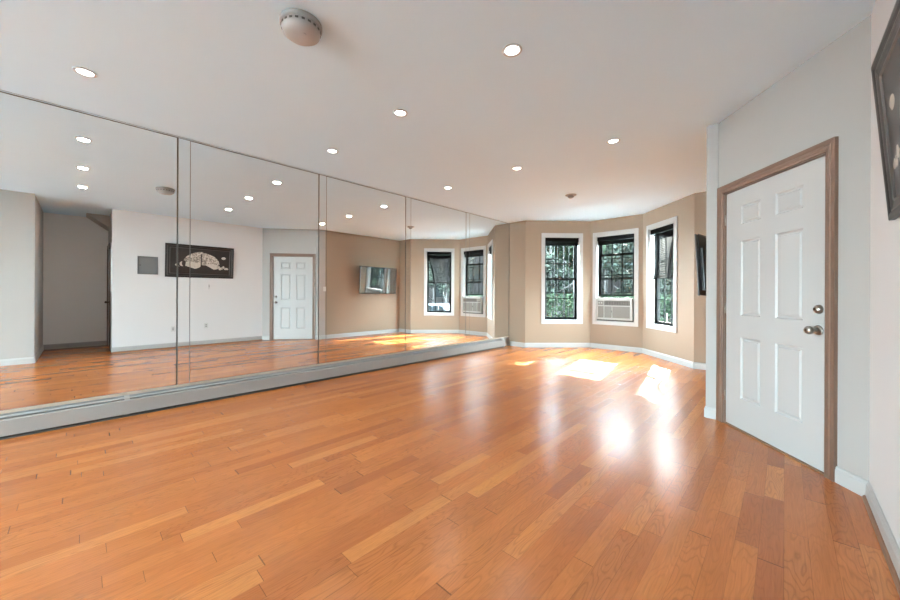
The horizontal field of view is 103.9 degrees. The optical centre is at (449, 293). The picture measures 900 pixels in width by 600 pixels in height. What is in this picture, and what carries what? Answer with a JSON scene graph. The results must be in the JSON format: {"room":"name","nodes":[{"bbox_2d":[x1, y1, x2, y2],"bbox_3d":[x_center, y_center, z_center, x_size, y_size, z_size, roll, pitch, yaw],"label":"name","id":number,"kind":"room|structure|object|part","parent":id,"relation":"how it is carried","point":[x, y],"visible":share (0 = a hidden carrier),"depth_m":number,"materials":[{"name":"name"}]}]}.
{"room":"exercise studio","nodes":[
{"label":"exercise studio","id":0,"kind":"room"},
{"bbox_2d":[3,92,508,372],"bbox_3d":[-2.797,-0.230,3.599,0.148,2.712,11.756,0,0,44],"label":"wall","id":1,"kind":"structure","parent":0,"point":[506,339],"depth_m":3.62,"materials":[{"name":"grey paint"}]},
{"bbox_2d":[0,92,177,410],"bbox_3d":[-3.208,-0.329,3.045,0.005,2.482,1.366,0,0,44],"label":"mirror","id":2,"kind":"object","parent":1,"relation":"attached to","point":[89,203],"visible":1,"depth_m":3.06,"materials":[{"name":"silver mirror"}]},
{"bbox_2d":[177,138,189,384],"bbox_3d":[-2.704,-0.327,3.577,0.005,2.482,0.096,0,0,44],"label":"strip","id":3,"kind":"object","parent":1,"relation":"attached to","point":[183,145],"visible":1,"depth_m":3.57,"materials":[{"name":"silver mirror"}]},
{"bbox_2d":[0,338,504,439],"bbox_3d":[-1.781,1.035,4.500,0.086,0.190,8.470,0,0,44],"label":"baseboard heater","id":4,"kind":"object","parent":1,"relation":"attached to","point":[39,420],"visible":1,"depth_m":3.60,"materials":[{"name":"metal"}]},
{"bbox_2d":[189,141,318,382],"bbox_3d":[-2.193,-0.324,4.112,0.005,2.482,1.379,0,0,44],"label":"mirror","id":5,"kind":"object","parent":1,"relation":"attached to","point":[254,222],"visible":1,"depth_m":4.03,"materials":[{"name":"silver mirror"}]},
{"bbox_2d":[0,336,508,413],"bbox_3d":[-1.692,0.931,4.646,0.016,0.023,8.684,0,0,44],"label":"channel","id":6,"kind":"object","parent":1,"relation":"attached to","point":[274,371],"visible":1,"depth_m":3.65,"materials":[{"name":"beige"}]},
{"bbox_2d":[0,90,508,223],"bbox_3d":[-1.681,-1.573,4.646,0.006,0.013,8.684,0,0,44],"label":"header","id":7,"kind":"object","parent":1,"relation":"attached to","point":[0,90],"visible":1,"depth_m":3.65,"materials":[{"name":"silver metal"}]},
{"bbox_2d":[319,175,326,363],"bbox_3d":[-1.684,-0.322,4.649,0.005,2.482,0.098,0,0,44],"label":"strip","id":8,"kind":"object","parent":1,"relation":"attached to","point":[322,179],"visible":1,"depth_m":4.65,"materials":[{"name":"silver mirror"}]},
{"bbox_2d":[326,177,405,362],"bbox_3d":[-1.181,-0.320,5.175,0.005,2.482,1.353,0,0,44],"label":"mirror","id":9,"kind":"object","parent":1,"relation":"attached to","point":[366,226],"visible":1,"depth_m":5.11,"materials":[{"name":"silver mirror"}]},
{"bbox_2d":[405,197,410,350],"bbox_3d":[-0.679,-0.318,5.704,0.005,2.482,0.101,0,0,44],"label":"strip","id":10,"kind":"object","parent":1,"relation":"attached to","point":[408,200],"visible":1,"depth_m":5.70,"materials":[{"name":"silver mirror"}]},
{"bbox_2d":[410,198,465,349],"bbox_3d":[-0.169,-0.316,6.239,0.005,2.482,1.373,0,0,44],"label":"mirror","id":11,"kind":"object","parent":1,"relation":"attached to","point":[438,233],"visible":1,"depth_m":6.17,"materials":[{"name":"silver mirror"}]},
{"bbox_2d":[466,213,469,341],"bbox_3d":[0.339,-0.314,6.774,0.005,2.482,0.100,0,0,44],"label":"strip","id":12,"kind":"object","parent":1,"relation":"attached to","point":[467,214],"visible":1,"depth_m":6.77,"materials":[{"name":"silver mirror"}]},
{"bbox_2d":[469,214,508,341],"bbox_3d":[0.842,-0.311,7.301,0.005,2.482,1.352,0,0,44],"label":"mirror","id":13,"kind":"object","parent":1,"relation":"attached to","point":[489,238],"visible":1,"depth_m":7.22,"materials":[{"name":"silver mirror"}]},
{"bbox_2d":[0,0,875,222],"bbox_3d":[-0.155,-1.635,1.761,6.582,0.120,13.128,0,0,44],"label":"ceiling","id":14,"kind":"structure","parent":0,"point":[651,76],"depth_m":2.58,"materials":[{"name":"paint"}]},
{"bbox_2d":[72,67,97,77],"bbox_3d":[-2.605,-1.579,2.514,0.126,0.010,0.126,0,0,44],"label":"recessed light","id":15,"kind":"object","parent":14,"relation":"in","point":[85,72],"visible":1,"depth_m":2.51,"materials":[{"name":"white paint"}]},
{"bbox_2d":[279,8,321,45],"bbox_3d":[-0.868,-1.534,2.054,0.232,0.085,0.232,0,0,44],"label":"smoke detector","id":16,"kind":"object","parent":14,"relation":"attached to","point":[299,26],"visible":1,"depth_m":2.00,"materials":[{"name":"grey plastic"}]},
{"bbox_2d":[326,149,337,153],"bbox_3d":[-1.299,-1.574,3.886,0.126,0.010,0.126,0,0,44],"label":"recessed light","id":17,"kind":"object","parent":14,"relation":"in","point":[333,151],"visible":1,"depth_m":3.88,"materials":[{"name":"white"}]},
{"bbox_2d":[393,109,407,116],"bbox_3d":[-0.432,-1.570,3.061,0.126,0.010,0.126,0,0,44],"label":"recessed light","id":18,"kind":"object","parent":14,"relation":"in","point":[398,112],"visible":1,"depth_m":3.06,"materials":[{"name":"white"}]},
{"bbox_2d":[502,43,521,56],"bbox_3d":[0.401,-1.567,2.268,0.126,0.010,0.126,0,0,44],"label":"recessed light","id":19,"kind":"object","parent":14,"relation":"in","point":[510,50],"visible":1,"depth_m":2.26,"materials":[{"name":"white"}]},
{"bbox_2d":[512,166,521,169],"bbox_3d":[0.838,-1.565,4.395,0.126,0.010,0.126,0,0,44],"label":"recessed light","id":20,"kind":"object","parent":14,"relation":"in","point":[516,167],"visible":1,"depth_m":4.38,"materials":[{"name":"white"}]},
{"bbox_2d":[565,194,576,198],"bbox_3d":[1.915,-1.537,5.576,0.170,0.055,0.170,0,0,44],"label":"smoke detector","id":21,"kind":"object","parent":14,"relation":"attached to","point":[570,196],"visible":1,"depth_m":5.54,"materials":[{"name":"grey plastic"}]},
{"bbox_2d":[607,138,619,143],"bbox_3d":[1.671,-1.561,3.603,0.126,0.010,0.126,0,0,44],"label":"recessed light","id":22,"kind":"object","parent":14,"relation":"in","point":[614,140],"visible":1,"depth_m":3.60,"materials":[{"name":"white"}]},
{"bbox_2d":[0,345,899,599],"bbox_3d":[-0.167,1.197,1.761,6.582,0.120,13.128,0,0,44],"label":"floor","id":23,"kind":"structure","parent":0,"point":[508,472],"depth_m":1.95,"materials":[{"name":"brown wood"}]},
{"bbox_2d":[509,220,525,344],"bbox_3d":[1.453,-0.212,7.765,0.562,2.712,0.140,0,0,44],"label":"wall","id":24,"kind":"structure","parent":0,"point":[517,230],"depth_m":7.66,"materials":[{"name":"beige paint"}]},
{"bbox_2d":[510,341,524,346],"bbox_3d":[1.463,1.095,7.644,0.372,0.098,0.014,0,0,44],"label":"baseboard","id":25,"kind":"structure","parent":24,"relation":"attached to","point":[518,344],"depth_m":7.63,"materials":[{"name":"paint"}]},
{"bbox_2d":[525,220,590,342],"bbox_3d":[2.312,-0.208,7.641,1.416,2.712,0.190,0,0,-2],"label":"wall","id":26,"kind":"structure","parent":0,"point":[535,332],"depth_m":7.54,"materials":[{"name":"beige paint"}]},
{"bbox_2d":[525,343,589,347],"bbox_3d":[2.311,1.099,7.539,1.416,0.098,0.015,0,0,-2],"label":"baseboard","id":27,"kind":"structure","parent":26,"relation":"attached to","point":[527,345],"depth_m":7.53,"materials":[{"name":"paint"}]},
{"bbox_2d":[546,246,573,316],"bbox_3d":[2.394,-0.322,7.780,0.818,1.834,0.081,0,0,-2],"label":"security bars","id":28,"kind":"object","parent":26,"relation":"attached to","point":[552,263],"visible":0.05,"depth_m":7.81,"materials":[{"name":"black metal"}]},
{"bbox_2d":[541,233,582,323],"bbox_3d":[2.400,-0.328,7.630,0.898,1.942,0.210,0,0,-2],"label":"window","id":29,"kind":"structure","parent":26,"relation":"in","point":[577,259],"depth_m":7.55,"materials":[{"name":"white paint"}]},
{"bbox_3d":[2.398,-0.742,7.712,0.694,0.885,0.030,0,0,-2],"label":"sash","id":30,"kind":"part","parent":29,"relation":"part of","materials":[{"name":"black"}]},
{"bbox_3d":[2.396,0.099,7.676,0.694,0.885,0.030,0,0,-2],"label":"sash","id":31,"kind":"part","parent":29,"relation":"part of","materials":[{"name":"black"}]},
{"bbox_3d":[2.397,-0.322,7.695,0.754,1.786,0.080,0,0,-2],"label":"frame","id":32,"kind":"part","parent":29,"relation":"part of","materials":[{"name":"black"}]},
{"bbox_2d":[545,238,578,245],"bbox_3d":[2.403,-0.829,7.594,0.726,0.750,0.070,0,0,-2],"label":"window blind","id":33,"kind":"object","parent":29,"relation":"attached to","point":[548,241],"visible":0.83,"depth_m":7.57,"materials":[{"name":"black fabric"}]},
{"bbox_3d":[2.404,-1.047,7.604,0.718,0.016,0.050,0,0,-2],"label":"rail","id":34,"kind":"part","parent":33,"relation":"part of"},
{"bbox_2d":[590,214,642,347],"bbox_3d":[3.458,-0.203,7.288,1.020,2.712,0.190,0,0,44],"label":"wall","id":35,"kind":"structure","parent":0,"point":[629,336],"depth_m":7.15,"materials":[{"name":"beige paint"}]},
{"bbox_2d":[592,228,638,326],"bbox_3d":[3.440,-0.323,7.287,0.895,1.942,0.210,0,0,44],"label":"window","id":36,"kind":"structure","parent":35,"relation":"in","point":[598,255],"depth_m":7.31,"materials":[{"name":"white paint"}]},
{"bbox_3d":[3.485,-0.317,7.334,0.751,1.786,0.080,0,0,44],"label":"frame","id":37,"kind":"part","parent":36,"relation":"part of","materials":[{"name":"black"}]},
{"bbox_2d":[596,296,633,321],"bbox_3d":[3.438,0.309,7.287,0.729,0.512,0.326,0,0,44],"label":"air conditioner","id":38,"kind":"object","parent":36,"relation":"in","point":[607,309],"visible":0.98,"depth_m":7.16,"materials":[{"name":"grey plastic"}]},
{"bbox_2d":[598,306,603,316],"bbox_3d":[3.152,0.375,7.361,0.111,0.233,0.010,0,0,44],"label":"grille","id":39,"kind":"object","parent":38,"relation":"attached to","point":[600,308],"depth_m":7.35,"materials":[{"name":"grey plastic"}]},
{"bbox_2d":[604,306,611,317],"bbox_3d":[3.257,0.375,7.261,0.140,0.233,0.010,0,0,44],"label":"grille","id":40,"kind":"object","parent":38,"relation":"attached to","point":[607,309],"depth_m":7.26,"materials":[{"name":"grey plastic"}]},
{"bbox_3d":[3.418,0.545,7.268,0.729,0.040,0.110,0,0,44],"label":"mounting rail","id":41,"kind":"part","parent":38,"relation":"part of","materials":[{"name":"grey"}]},
{"bbox_2d":[612,307,629,318],"bbox_3d":[3.441,0.376,7.085,0.329,0.233,0.010,0,0,44],"label":"grille","id":42,"kind":"object","parent":38,"relation":"attached to","point":[617,312],"depth_m":7.08,"materials":[{"name":"grey plastic"}]},
{"bbox_2d":[597,234,633,270],"bbox_3d":[3.418,-0.824,7.261,0.723,0.750,0.071,0,0,44],"label":"window blind","id":43,"kind":"object","parent":36,"relation":"attached to","point":[622,238],"visible":0.94,"depth_m":7.22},
{"bbox_3d":[3.425,-1.042,7.268,0.715,0.016,0.050,0,0,44],"label":"rail","id":44,"kind":"part","parent":43,"relation":"part of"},
{"bbox_3d":[3.498,-0.738,7.346,0.691,0.885,0.030,0,0,44],"label":"sash","id":45,"kind":"part","parent":36,"relation":"part of","materials":[{"name":"black"}]},
{"bbox_3d":[3.472,-0.397,7.320,0.691,0.885,0.030,0,0,44],"label":"sash","id":46,"kind":"part","parent":36,"relation":"part of","materials":[{"name":"black"}]},
{"bbox_2d":[590,343,641,352],"bbox_3d":[3.382,1.103,7.214,1.020,0.098,0.014,0,0,44],"label":"baseboard","id":47,"kind":"structure","parent":35,"relation":"attached to","point":[592,345],"depth_m":7.19,"materials":[{"name":"paint"}]},
{"bbox_2d":[602,242,632,297],"bbox_3d":[3.544,-0.317,7.396,0.815,1.834,0.081,0,0,44],"label":"security bars","id":48,"kind":"object","parent":35,"relation":"attached to","point":[625,261],"visible":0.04,"depth_m":7.38,"materials":[{"name":"black metal"}]},
{"bbox_2d":[643,194,693,361],"bbox_3d":[3.867,-0.202,6.161,0.190,2.712,1.416,0,0,-1],"label":"wall","id":49,"kind":"structure","parent":0,"point":[680,344],"depth_m":5.75,"materials":[{"name":"beige paint"}]},
{"bbox_2d":[646,216,676,332],"bbox_3d":[3.852,-0.322,6.287,0.210,1.942,0.875,0,0,-1],"label":"window","id":50,"kind":"structure","parent":49,"relation":"in","point":[653,299],"depth_m":6.59,"materials":[{"name":"white paint"}]},
{"bbox_2d":[650,223,672,278],"bbox_3d":[3.817,-0.728,6.286,0.072,0.940,0.703,0,0,-1],"label":"window blind","id":51,"kind":"object","parent":50,"relation":"attached to","point":[667,253],"visible":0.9,"depth_m":6.26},
{"bbox_3d":[3.828,-0.685,6.052,0.052,0.825,0.227,0,0,-1],"label":"rail","id":52,"kind":"part","parent":51,"relation":"part of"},
{"bbox_3d":[3.917,-0.315,6.287,0.080,1.786,0.731,0,0,-1],"label":"frame","id":53,"kind":"part","parent":50,"relation":"part of","materials":[{"name":"black"}]},
{"bbox_3d":[3.896,0.105,6.287,0.030,0.885,0.671,0,0,-1],"label":"sash","id":54,"kind":"part","parent":50,"relation":"part of","materials":[{"name":"black"}]},
{"bbox_3d":[3.936,-0.736,6.288,0.030,0.885,0.671,0,0,-1],"label":"sash","id":55,"kind":"part","parent":50,"relation":"part of","materials":[{"name":"black"}]},
{"bbox_2d":[642,348,693,367],"bbox_3d":[3.759,1.105,6.160,0.015,0.098,1.416,0,0,-1],"label":"baseboard","id":56,"kind":"structure","parent":49,"relation":"attached to","point":[673,359],"depth_m":6.02,"materials":[{"name":"paint"}]},
{"bbox_2d":[694,191,706,362],"bbox_3d":[4.007,-0.201,5.334,0.490,2.712,0.140,0,0,44],"label":"wall","id":57,"kind":"structure","parent":0,"point":[700,199],"depth_m":5.40,"materials":[{"name":"beige paint"}]},
{"bbox_2d":[694,362,705,369],"bbox_3d":[3.949,1.106,5.278,0.490,0.098,0.014,0,0,44],"label":"baseboard","id":58,"kind":"structure","parent":57,"relation":"attached to","point":[697,365],"depth_m":5.39,"materials":[{"name":"paint"}]},
{"bbox_2d":[706,123,718,407],"bbox_3d":[2.509,-0.207,3.302,0.145,2.712,0.199,0,0,44],"label":"wall","id":59,"kind":"structure","parent":0,"point":[712,130],"depth_m":3.25,"materials":[{"name":"grey paint"}]},
{"bbox_2d":[705,407,715,418],"bbox_3d":[2.408,1.099,3.245,0.085,0.098,0.014,0,0,44],"label":"baseboard","id":60,"kind":"structure","parent":59,"relation":"attached to","point":[710,412],"depth_m":3.24,"materials":[{"name":"paint"}]},
{"bbox_2d":[718,15,870,480],"bbox_3d":[2.473,-0.207,2.593,0.140,2.712,1.262,0,0,5],"label":"wall","id":61,"kind":"structure","parent":0,"point":[827,96],"depth_m":2.11,"materials":[{"name":"grey paint"}]},
{"bbox_2d":[716,136,838,481],"bbox_3d":[2.444,0.094,2.674,0.209,2.108,1.067,0,0,5],"label":"door","id":62,"kind":"structure","parent":61,"relation":"in","point":[777,321],"depth_m":2.55,"materials":[{"name":"paint"}]},
{"bbox_3d":[2.349,0.236,2.285,0.078,0.066,0.066,0,0,5],"label":"knob","id":63,"kind":"part","parent":62,"relation":"part of","materials":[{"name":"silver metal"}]},
{"bbox_2d":[835,466,867,495],"bbox_3d":[2.346,1.099,2.060,0.014,0.098,0.180,0,0,5],"label":"baseboard","id":64,"kind":"structure","parent":61,"relation":"attached to","point":[844,478],"depth_m":2.06,"materials":[{"name":"paint"}]},
{"bbox_2d":[869,0,899,547],"bbox_3d":[1.502,-0.212,0.975,0.140,2.712,2.652,0,0,44],"label":"wall","id":65,"kind":"structure","parent":0,"point":[884,434],"depth_m":1.70,"materials":[{"name":"white paint"}]},
{"bbox_2d":[862,481,899,596],"bbox_3d":[1.429,1.095,1.026,0.028,0.098,2.632,0,0,44],"label":"baseboard","id":66,"kind":"structure","parent":65,"relation":"attached to","point":[890,549],"depth_m":1.60,"materials":[{"name":"white paint"},{"name":"wood"}]},
{"bbox_2d":[871,0,899,220],"bbox_3d":[1.470,-0.664,1.095,0.070,0.689,1.230,0,0,44],"label":"framed picture","id":67,"kind":"object","parent":65,"relation":"attached to","point":[885,68],"visible":1,"depth_m":1.43,"materials":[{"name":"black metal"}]},
{"bbox_2d":[882,36,899,195],"bbox_3d":[1.475,-0.664,1.091,0.003,0.524,1.064,-6,-4,43],"label":"print","id":68,"kind":"object","parent":67,"relation":"attached to","point":[891,74],"depth_m":1.40},
{"bbox_3d":[3.431,-0.203,4.271,0.140,2.712,2.475,0,0,44],"label":"wall","id":69,"kind":"structure","parent":0,"visible":0},
{"bbox_2d":[694,234,705,295],"bbox_3d":[3.472,-0.345,4.567,1.318,0.735,0.163,0,0,-40],"label":"television","id":70,"kind":"object","parent":69,"relation":"attached to","point":[700,240],"visible":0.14,"depth_m":4.24,"materials":[{"name":"black plastic"}]},
{"label":"outside","id":71,"kind":"structure","parent":0,"visible":0},
{"bbox_3d":[27.912,2.097,29.338,120.000,0.220,39.000,0,0,44],"label":"pavement","id":72,"kind":"object","parent":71,"visible":0},
{"bbox_2d":[547,244,672,321],"bbox_3d":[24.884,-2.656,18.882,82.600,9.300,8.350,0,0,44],"label":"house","id":73,"kind":"structure","parent":72,"relation":"on","point":[603,281],"depth_m":25.99,"materials":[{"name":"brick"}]},
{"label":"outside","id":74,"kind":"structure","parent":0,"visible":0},
{"bbox_3d":[7.506,2.010,7.896,120.000,0.220,2.200,0,0,44],"label":"pavement","id":75,"kind":"object","parent":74,"visible":0},
{"bbox_2d":[547,293,573,316],"bbox_3d":[3.599,0.946,12.043,1.846,1.976,0.966,0,0,44],"label":"hedge","id":76,"kind":"object","parent":75,"relation":"on","point":[568,308],"visible":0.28,"depth_m":11.68,"materials":[{"name":"green plant"}]},
{"bbox_2d":[550,240,611,291],"bbox_3d":[3.766,-1.256,10.114,1.692,6.340,2.075,0,0,-2],"label":"tree","id":77,"kind":"object","parent":75,"relation":"on","point":[606,248],"visible":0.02,"depth_m":10.02,"materials":[{"name":"green plant"}]},
{"bbox_2d":[601,296,633,298],"bbox_3d":[4.998,0.947,10.700,1.835,1.951,0.976,0,0,44],"label":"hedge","id":78,"kind":"object","parent":75,"relation":"on","point":[601,296],"visible":0.06,"depth_m":10.37,"materials":[{"name":"green plant"}]},
{"bbox_2d":[660,294,672,322],"bbox_3d":[6.412,0.960,9.352,1.826,1.967,0.980,0,0,44],"label":"hedge","id":79,"kind":"object","parent":75,"relation":"on","point":[667,302],"visible":0.02,"depth_m":9.50,"materials":[{"name":"green plant"}]},
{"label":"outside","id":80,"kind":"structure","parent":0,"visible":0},
{"bbox_3d":[11.366,2.077,11.952,120.000,0.120,9.000,0,0,44],"label":"road","id":81,"kind":"object","parent":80,"visible":0},
{"bbox_2d":[547,246,573,316],"bbox_3d":[4.304,-2.129,15.206,3.817,8.107,3.952,0,0,44],"label":"tree","id":82,"kind":"object","parent":81,"relation":"on","point":[550,284],"visible":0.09,"depth_m":14.86,"materials":[{"name":"green plant"}]},
{"bbox_2d":[602,239,633,293],"bbox_3d":[8.373,-2.321,18.784,4.648,8.524,3.975,0,0,44],"label":"tree","id":83,"kind":"object","parent":81,"relation":"on","point":[606,271],"visible":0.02,"depth_m":18.98,"materials":[{"name":"green plant"}]},
{"bbox_2d":[603,231,672,311],"bbox_3d":[7.917,-1.110,14.316,3.528,6.106,3.343,0,0,-3],"label":"tree","id":84,"kind":"object","parent":81,"relation":"on","point":[629,286],"visible":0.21,"depth_m":14.45,"materials":[{"name":"green leaf"},{"name":"bark"}]}
]}

